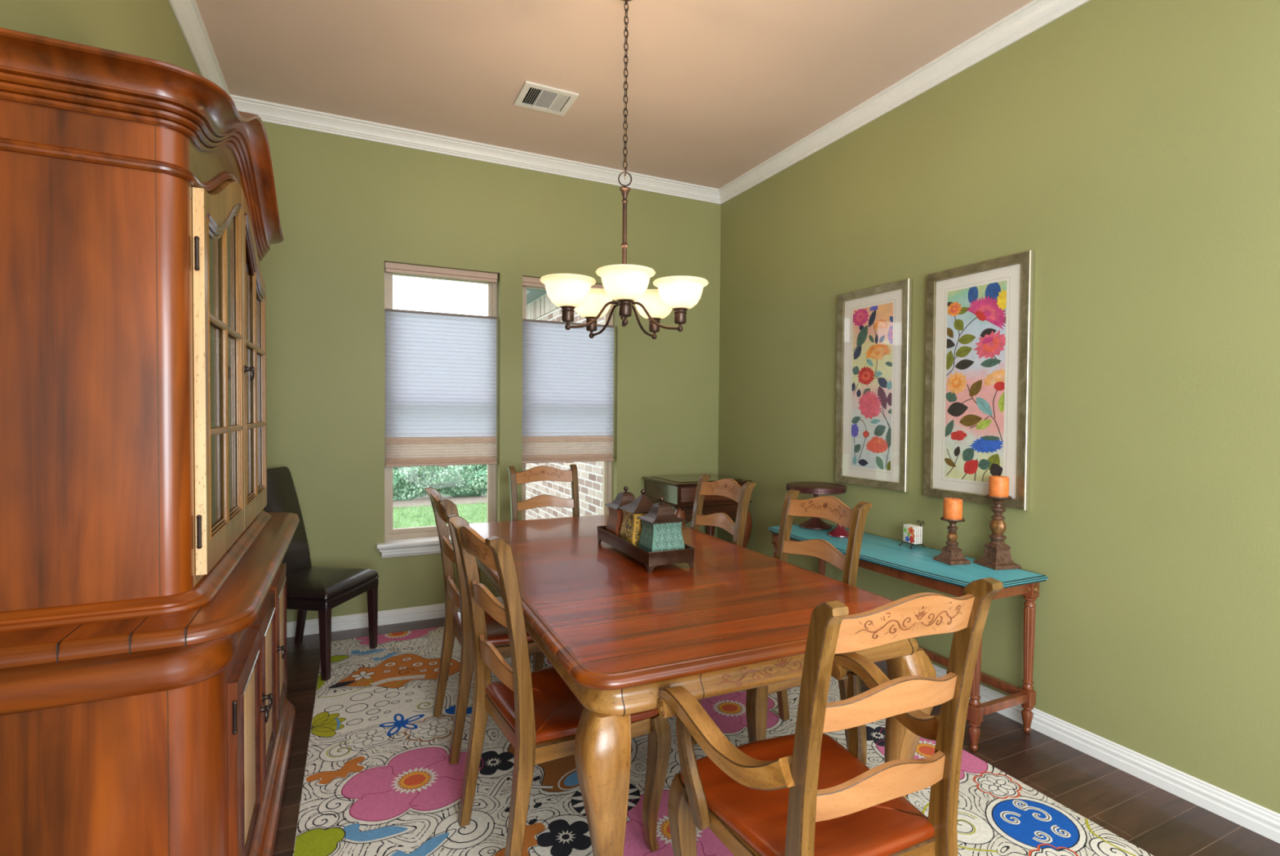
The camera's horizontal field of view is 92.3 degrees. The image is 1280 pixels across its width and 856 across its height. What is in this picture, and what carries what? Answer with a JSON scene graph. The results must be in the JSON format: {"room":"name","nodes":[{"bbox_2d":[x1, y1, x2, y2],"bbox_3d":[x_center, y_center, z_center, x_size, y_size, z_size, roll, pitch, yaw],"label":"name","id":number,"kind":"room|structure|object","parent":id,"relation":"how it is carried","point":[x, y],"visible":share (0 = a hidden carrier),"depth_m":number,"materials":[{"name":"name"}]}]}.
{"room":"dining room","nodes":[
{"label":"dining room","id":0,"kind":"room"},
{"bbox_2d":[0,0,201,75],"bbox_3d":[-1.034,-0.232,0.380,0.160,3.269,7.586,0,1,-25],"label":"wall","id":1,"kind":"structure","parent":0,"point":[149,28],"depth_m":1.99,"materials":[{"name":"paint"}]},
{"bbox_2d":[168,0,230,95],"bbox_3d":[-0.878,-1.817,0.315,0.072,0.095,7.394,0,1,-25],"label":"trim","id":2,"kind":"structure","parent":1,"relation":"attached to","point":[187,13],"depth_m":3.00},
{"bbox_2d":[228,121,720,622],"bbox_3d":[-0.960,-0.329,4.509,3.520,3.269,0.170,0,1,-25],"label":"wall","id":3,"kind":"structure","parent":0,"point":[348,207],"depth_m":4.15,"materials":[{"name":"paint"}]},
{"bbox_2d":[286,596,504,637],"bbox_3d":[-0.933,1.261,4.462,3.520,0.092,0.016,0,1,-25],"label":"baseboard","id":4,"kind":"structure","parent":3,"relation":"attached to","point":[344,622],"depth_m":4.08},
{"bbox_2d":[376,269,497,557],"bbox_3d":[-1.367,-0.122,4.277,0.862,1.964,0.220,0,1,-25],"label":"window","id":5,"kind":"structure","parent":3,"relation":"in","point":[415,540],"depth_m":4.20,"materials":[{"name":"beige plastic"}]},
{"bbox_2d":[384,262,497,466],"bbox_3d":[-1.371,-0.418,4.275,0.744,1.369,0.060,0,1,-25],"label":"window blind","id":6,"kind":"object","parent":5,"relation":"attached to","point":[441,367],"visible":1,"depth_m":4.25,"materials":[{"name":"fabric"}]},
{"bbox_2d":[230,93,720,204],"bbox_3d":[-0.894,-1.913,4.361,3.520,0.095,0.072,0,1,-25],"label":"trim","id":7,"kind":"structure","parent":3,"relation":"attached to","point":[268,112],"depth_m":4.20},
{"bbox_2d":[521,285,613,519],"bbox_3d":[-0.536,-0.125,4.672,0.852,1.964,0.220,0,1,-25],"label":"window","id":8,"kind":"structure","parent":3,"relation":"in","point":[607,465],"depth_m":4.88,"materials":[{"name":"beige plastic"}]},
{"bbox_2d":[521,275,614,462],"bbox_3d":[-0.540,-0.420,4.670,0.734,1.369,0.060,0,1,-25],"label":"window blind","id":9,"kind":"object","parent":8,"relation":"attached to","point":[568,375],"visible":0.91,"depth_m":4.65,"materials":[{"name":"fabric"}]},
{"bbox_2d":[195,0,1033,188],"bbox_3d":[0.685,-1.918,1.040,3.920,0.100,7.786,0,1,-25],"label":"ceiling","id":10,"kind":"structure","parent":0,"point":[717,89],"depth_m":3.25,"materials":[{"name":"paint"}]},
{"bbox_2d":[513,80,578,115],"bbox_3d":[-0.555,-1.931,3.619,0.312,0.016,0.277,0,1,-25],"label":"ceiling vent","id":11,"kind":"object","parent":10,"relation":"in","point":[533,95],"visible":1,"depth_m":3.61,"materials":[{"name":"white metal"}]},
{"bbox_2d":[539,0,708,339],"bbox_3d":[-0.084,-1.167,2.704,0.706,1.492,0.717,0,1,-25],"label":"chandelier","id":12,"kind":"object","parent":10,"relation":"hanging from","point":[624,283],"visible":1,"depth_m":2.60,"materials":[{"name":"white glass"}]},
{"bbox_2d":[272,617,1279,855],"bbox_3d":[0.656,1.450,1.120,3.920,0.100,7.786,0,1,-25],"label":"floor","id":13,"kind":"structure","parent":0,"point":[1157,820],"depth_m":2.37,"materials":[{"name":"brown wood"}]},
{"bbox_2d":[0,26,299,855],"bbox_3d":[-1.451,0.171,2.028,0.484,2.379,1.704,0,1,-25],"label":"china cabinet","id":14,"kind":"object","parent":13,"relation":"on","point":[145,709],"visible":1,"depth_m":1.38,"materials":[{"name":"brown wood"}]},
{"bbox_2d":[0,511,299,669],"bbox_3d":[-1.453,0.430,2.034,0.484,0.040,1.704,0,1,-25],"label":"countertop","id":15,"kind":"structure","parent":14,"relation":"on","point":[238,602],"depth_m":1.35,"materials":[{"name":"brown wood"}]},
{"bbox_2d":[209,333,233,355],"bbox_3d":[-1.538,-0.300,1.985,0.271,0.016,1.320,0,1,-25],"label":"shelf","id":16,"kind":"object","parent":14,"relation":"attached to","point":[215,341],"depth_m":2.30,"materials":[{"name":"wood"}]},
{"bbox_2d":[210,421,233,428],"bbox_3d":[-1.540,-0.002,1.992,0.271,0.016,1.320,0,1,-25],"label":"shelf","id":17,"kind":"object","parent":14,"relation":"attached to","point":[213,424],"depth_m":2.26,"materials":[{"name":"brown wood"}]},
{"bbox_2d":[262,466,379,679],"bbox_3d":[-1.892,0.780,3.482,0.606,1.074,0.505,1,1,8],"label":"chair","id":18,"kind":"object","parent":13,"relation":"on","point":[321,589],"visible":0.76,"depth_m":3.52,"materials":[{"name":"brown wood"}]},
{"bbox_2d":[285,565,377,599],"bbox_3d":[-1.826,0.855,3.475,0.465,0.070,0.498,1,1,8],"label":"seat cushion","id":19,"kind":"object","parent":18,"relation":"on","point":[303,582],"depth_m":3.38,"materials":[{"name":"brown leather"}]},
{"bbox_2d":[642,473,752,547],"bbox_3d":[0.432,0.845,4.768,0.669,0.921,0.582,0,1,-25],"label":"side table","id":20,"kind":"object","parent":13,"relation":"on","point":[678,491],"visible":0.41,"depth_m":4.55,"materials":[{"name":"brown wood"}]},
{"bbox_2d":[293,626,1153,855],"bbox_3d":[-0.100,1.350,2.792,2.526,0.007,3.306,0,1,-25],"label":"rug","id":21,"kind":"object","parent":13,"relation":"on","point":[380,779],"visible":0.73,"depth_m":2.33,"materials":[{"name":"multicoloured fabric"}]},
{"bbox_2d":[424,486,544,764],"bbox_3d":[-0.629,0.811,2.774,0.602,1.073,0.522,0,2,-27],"label":"dining chair","id":22,"kind":"object","parent":21,"relation":"on","point":[458,624],"visible":0.61,"depth_m":2.58,"materials":[{"name":"brown wood"}]},
{"bbox_2d":[506,463,579,660],"bbox_3d":[-0.524,0.788,3.820,0.522,1.073,0.602,0,2,-26],"label":"dining chair","id":23,"kind":"object","parent":21,"relation":"on","point":[540,473],"visible":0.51,"depth_m":4.03,"materials":[{"name":"brown wood"}]},
{"bbox_2d":[446,514,671,855],"bbox_3d":[-0.282,0.832,2.045,0.602,1.073,0.522,0,2,-31],"label":"dining chair","id":24,"kind":"object","parent":21,"relation":"on","point":[530,708],"visible":0.81,"depth_m":1.92,"materials":[{"name":"brown wood"}]},
{"bbox_2d":[468,514,936,855],"bbox_3d":[-0.045,0.964,2.774,1.235,0.766,2.290,0,1,-24],"label":"dining table","id":25,"kind":"object","parent":21,"relation":"on","point":[618,633],"visible":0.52,"depth_m":1.95,"materials":[{"name":"brown wood"}]},
{"bbox_2d":[596,524,694,572],"bbox_3d":[0.008,0.537,2.816,0.220,0.085,0.620,0,1,-24],"label":"tray","id":26,"kind":"object","parent":25,"relation":"on","point":[651,559],"visible":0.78,"depth_m":2.57,"materials":[{"name":"brown wood"}]},
{"bbox_2d":[604,485,635,537],"bbox_3d":[-0.070,0.412,2.991,0.158,0.260,0.158,0,1,-24],"label":"canister","id":27,"kind":"object","parent":26,"relation":"on","point":[614,522],"visible":0.42,"depth_m":2.95,"materials":[{"name":"orange paint"}]},
{"bbox_2d":[618,488,654,546],"bbox_3d":[0.013,0.414,2.804,0.169,0.271,0.169,0,1,-24],"label":"canister","id":28,"kind":"object","parent":26,"relation":"on","point":[631,527],"visible":0.38,"depth_m":2.75,"materials":[{"name":"yellow paint"}]},
{"bbox_2d":[637,496,686,551],"bbox_3d":[0.092,0.422,2.625,0.158,0.260,0.158,0,1,-24],"label":"canister","id":29,"kind":"object","parent":26,"relation":"on","point":[661,529],"visible":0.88,"depth_m":2.57,"materials":[{"name":"green paint"}]},
{"bbox_2d":[690,473,755,690],"bbox_3d":[0.223,0.808,3.241,0.602,1.073,0.522,0,2,-27],"label":"dining chair","id":30,"kind":"object","parent":21,"relation":"on","point":[730,488],"visible":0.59,"depth_m":3.33,"materials":[{"name":"pine"},{"name":"leather"},{"name":"dark glaze"}]},
{"bbox_2d":[691,488,871,750],"bbox_3d":[0.557,0.827,2.548,0.602,1.073,0.522,0,2,-27],"label":"dining chair","id":31,"kind":"object","parent":21,"relation":"on","point":[830,508],"visible":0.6,"depth_m":2.53,"materials":[{"name":"pine"},{"name":"leather"},{"name":"dark glaze"}]},
{"bbox_2d":[657,577,1003,855],"bbox_3d":[0.433,0.851,1.491,0.640,1.073,0.602,0,1,-24],"label":"armchair","id":32,"kind":"object","parent":21,"relation":"on","point":[802,793],"visible":1,"depth_m":1.35,"materials":[{"name":"pine"},{"name":"leather"},{"name":"dark glaze"}]},
{"bbox_2d":[768,524,1048,751],"bbox_3d":[1.272,0.994,3.280,0.486,0.720,1.464,0,1,-25],"label":"console table","id":33,"kind":"object","parent":13,"relation":"on","point":[917,564],"visible":0.49,"depth_m":2.77,"materials":[{"name":"teal paint"}]},
{"bbox_2d":[786,481,846,528],"bbox_3d":[1.098,0.486,3.842,0.364,0.264,0.364,0,1,-25],"label":"cake stand","id":34,"kind":"object","parent":33,"relation":"on","point":[815,488],"visible":0.89,"depth_m":3.77,"materials":[{"name":"brown wood"}]},
{"bbox_2d":[827,507,853,537],"bbox_3d":[1.163,0.549,3.576,0.210,0.152,0.210,0,1,-25],"label":"cake stand","id":35,"kind":"object","parent":33,"relation":"on","point":[839,531],"visible":0.26,"depth_m":3.54,"materials":[{"name":"red ceramic"}]},
{"bbox_2d":[898,520,924,548],"bbox_3d":[1.456,0.564,3.276,0.108,0.140,0.096,0,1,-16],"label":"rack","id":36,"kind":"object","parent":33,"relation":"on","point":[910,547],"visible":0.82,"depth_m":3.27,"materials":[{"name":"metal"}]},
{"bbox_2d":[902,524,916,544],"bbox_3d":[1.435,0.564,3.270,0.010,0.092,0.092,0,1,-17],"label":"coaster","id":37,"kind":"object","parent":36,"relation":"in","point":[909,534],"visible":1,"depth_m":3.26,"materials":[{"name":"ceramic"}]},
{"bbox_2d":[906,524,918,543],"bbox_3d":[1.447,0.564,3.273,0.010,0.092,0.092,0,1,-16],"label":"coaster","id":38,"kind":"object","parent":36,"relation":"in","point":[917,541],"visible":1,"depth_m":3.23,"materials":[{"name":"white ceramic"}]},
{"bbox_2d":[907,523,920,543],"bbox_3d":[1.458,0.564,3.277,0.010,0.092,0.092,0,1,-17],"label":"coaster","id":39,"kind":"object","parent":36,"relation":"in","point":[919,527],"visible":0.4,"depth_m":3.23,"materials":[{"name":"white ceramic"}]},
{"bbox_2d":[909,523,922,543],"bbox_3d":[1.470,0.564,3.280,0.010,0.092,0.092,0,1,-16],"label":"coaster","id":40,"kind":"object","parent":36,"relation":"in","point":[921,534],"visible":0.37,"depth_m":3.24,"materials":[{"name":"white ceramic"}]},
{"bbox_2d":[933,516,971,564],"bbox_3d":[1.499,0.537,2.952,0.116,0.211,0.116,0,1,-14],"label":"candle holder","id":41,"kind":"object","parent":33,"relation":"on","point":[950,554],"visible":0.87,"depth_m":2.93,"materials":[{"name":"brown metal"}]},
{"bbox_2d":[942,497,962,519],"bbox_3d":[1.500,0.385,2.948,0.083,0.106,0.083,0,1,-25],"label":"candle","id":42,"kind":"object","parent":41,"relation":"on","point":[953,507],"visible":1,"depth_m":2.92,"materials":[{"name":"orange wax"}]},
{"bbox_2d":[973,493,1022,569],"bbox_3d":[1.675,0.481,2.879,0.140,0.329,0.140,0,1,-11],"label":"candle holder","id":43,"kind":"object","parent":33,"relation":"on","point":[997,555],"visible":0.9,"depth_m":2.85,"materials":[{"name":"brown metal"}]},
{"bbox_2d":[988,475,1008,497],"bbox_3d":[1.677,0.271,2.874,0.083,0.104,0.083,0,1,-25],"label":"candle","id":44,"kind":"object","parent":43,"relation":"on","point":[998,486],"visible":0.97,"depth_m":2.84,"materials":[{"name":"orange wax"}]},
{"bbox_2d":[717,0,1279,813],"bbox_3d":[2.289,-0.242,1.960,0.160,3.269,7.586,0,1,-25],"label":"wall","id":45,"kind":"structure","parent":0,"point":[1132,146],"depth_m":2.55,"materials":[{"name":"paint"}]},
{"bbox_2d":[835,278,911,491],"bbox_3d":[1.373,-0.242,3.660,0.028,1.184,0.548,0,1,-25],"label":"framed print","id":46,"kind":"object","parent":45,"relation":"attached to","point":[873,336],"visible":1,"depth_m":3.64,"materials":[{"name":"multicoloured paper"}]},
{"bbox_2d":[718,0,1090,204],"bbox_3d":[2.234,-1.826,1.795,0.072,0.095,7.394,0,1,-25],"label":"trim","id":47,"kind":"structure","parent":45,"relation":"attached to","point":[1036,14],"depth_m":3.33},
{"bbox_2d":[923,249,1033,510],"bbox_3d":[1.659,-0.221,3.059,0.028,1.186,0.555,0,1,-25],"label":"framed print","id":48,"kind":"object","parent":45,"relation":"attached to","point":[979,322],"visible":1,"depth_m":3.04,"materials":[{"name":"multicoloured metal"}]},
{"bbox_2d":[884,659,1279,843],"bbox_3d":[2.232,1.349,1.882,0.016,0.092,7.394,0,1,-25],"label":"baseboard","id":49,"kind":"structure","parent":45,"relation":"attached to","point":[1263,820],"depth_m":2.38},
{"label":"outside","id":50,"kind":"structure","parent":0,"visible":0},
{"bbox_2d":[392,501,487,528],"bbox_3d":[-9.369,0.982,31.352,70.000,0.200,55.394,0,1,-25],"label":"ground","id":51,"kind":"structure","parent":50,"point":[397,509],"depth_m":10.04,"materials":[{"name":"green plant"}]},
{"bbox_2d":[392,493,487,508],"bbox_3d":[-3.833,1.373,12.144,9.500,0.018,2.050,0,1,-25],"label":"mulch bed","id":52,"kind":"object","parent":51,"relation":"on","point":[416,501],"visible":0.14,"depth_m":11.62,"materials":[{"name":"beige soil"}]},
{"bbox_2d":[392,464,487,500],"bbox_3d":[-3.815,0.359,12.421,7.375,2.108,1.716,0,1,-25],"label":"hedge","id":53,"kind":"object","parent":52,"relation":"on","point":[409,482],"visible":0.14,"depth_m":11.74,"materials":[{"name":"green plant"}]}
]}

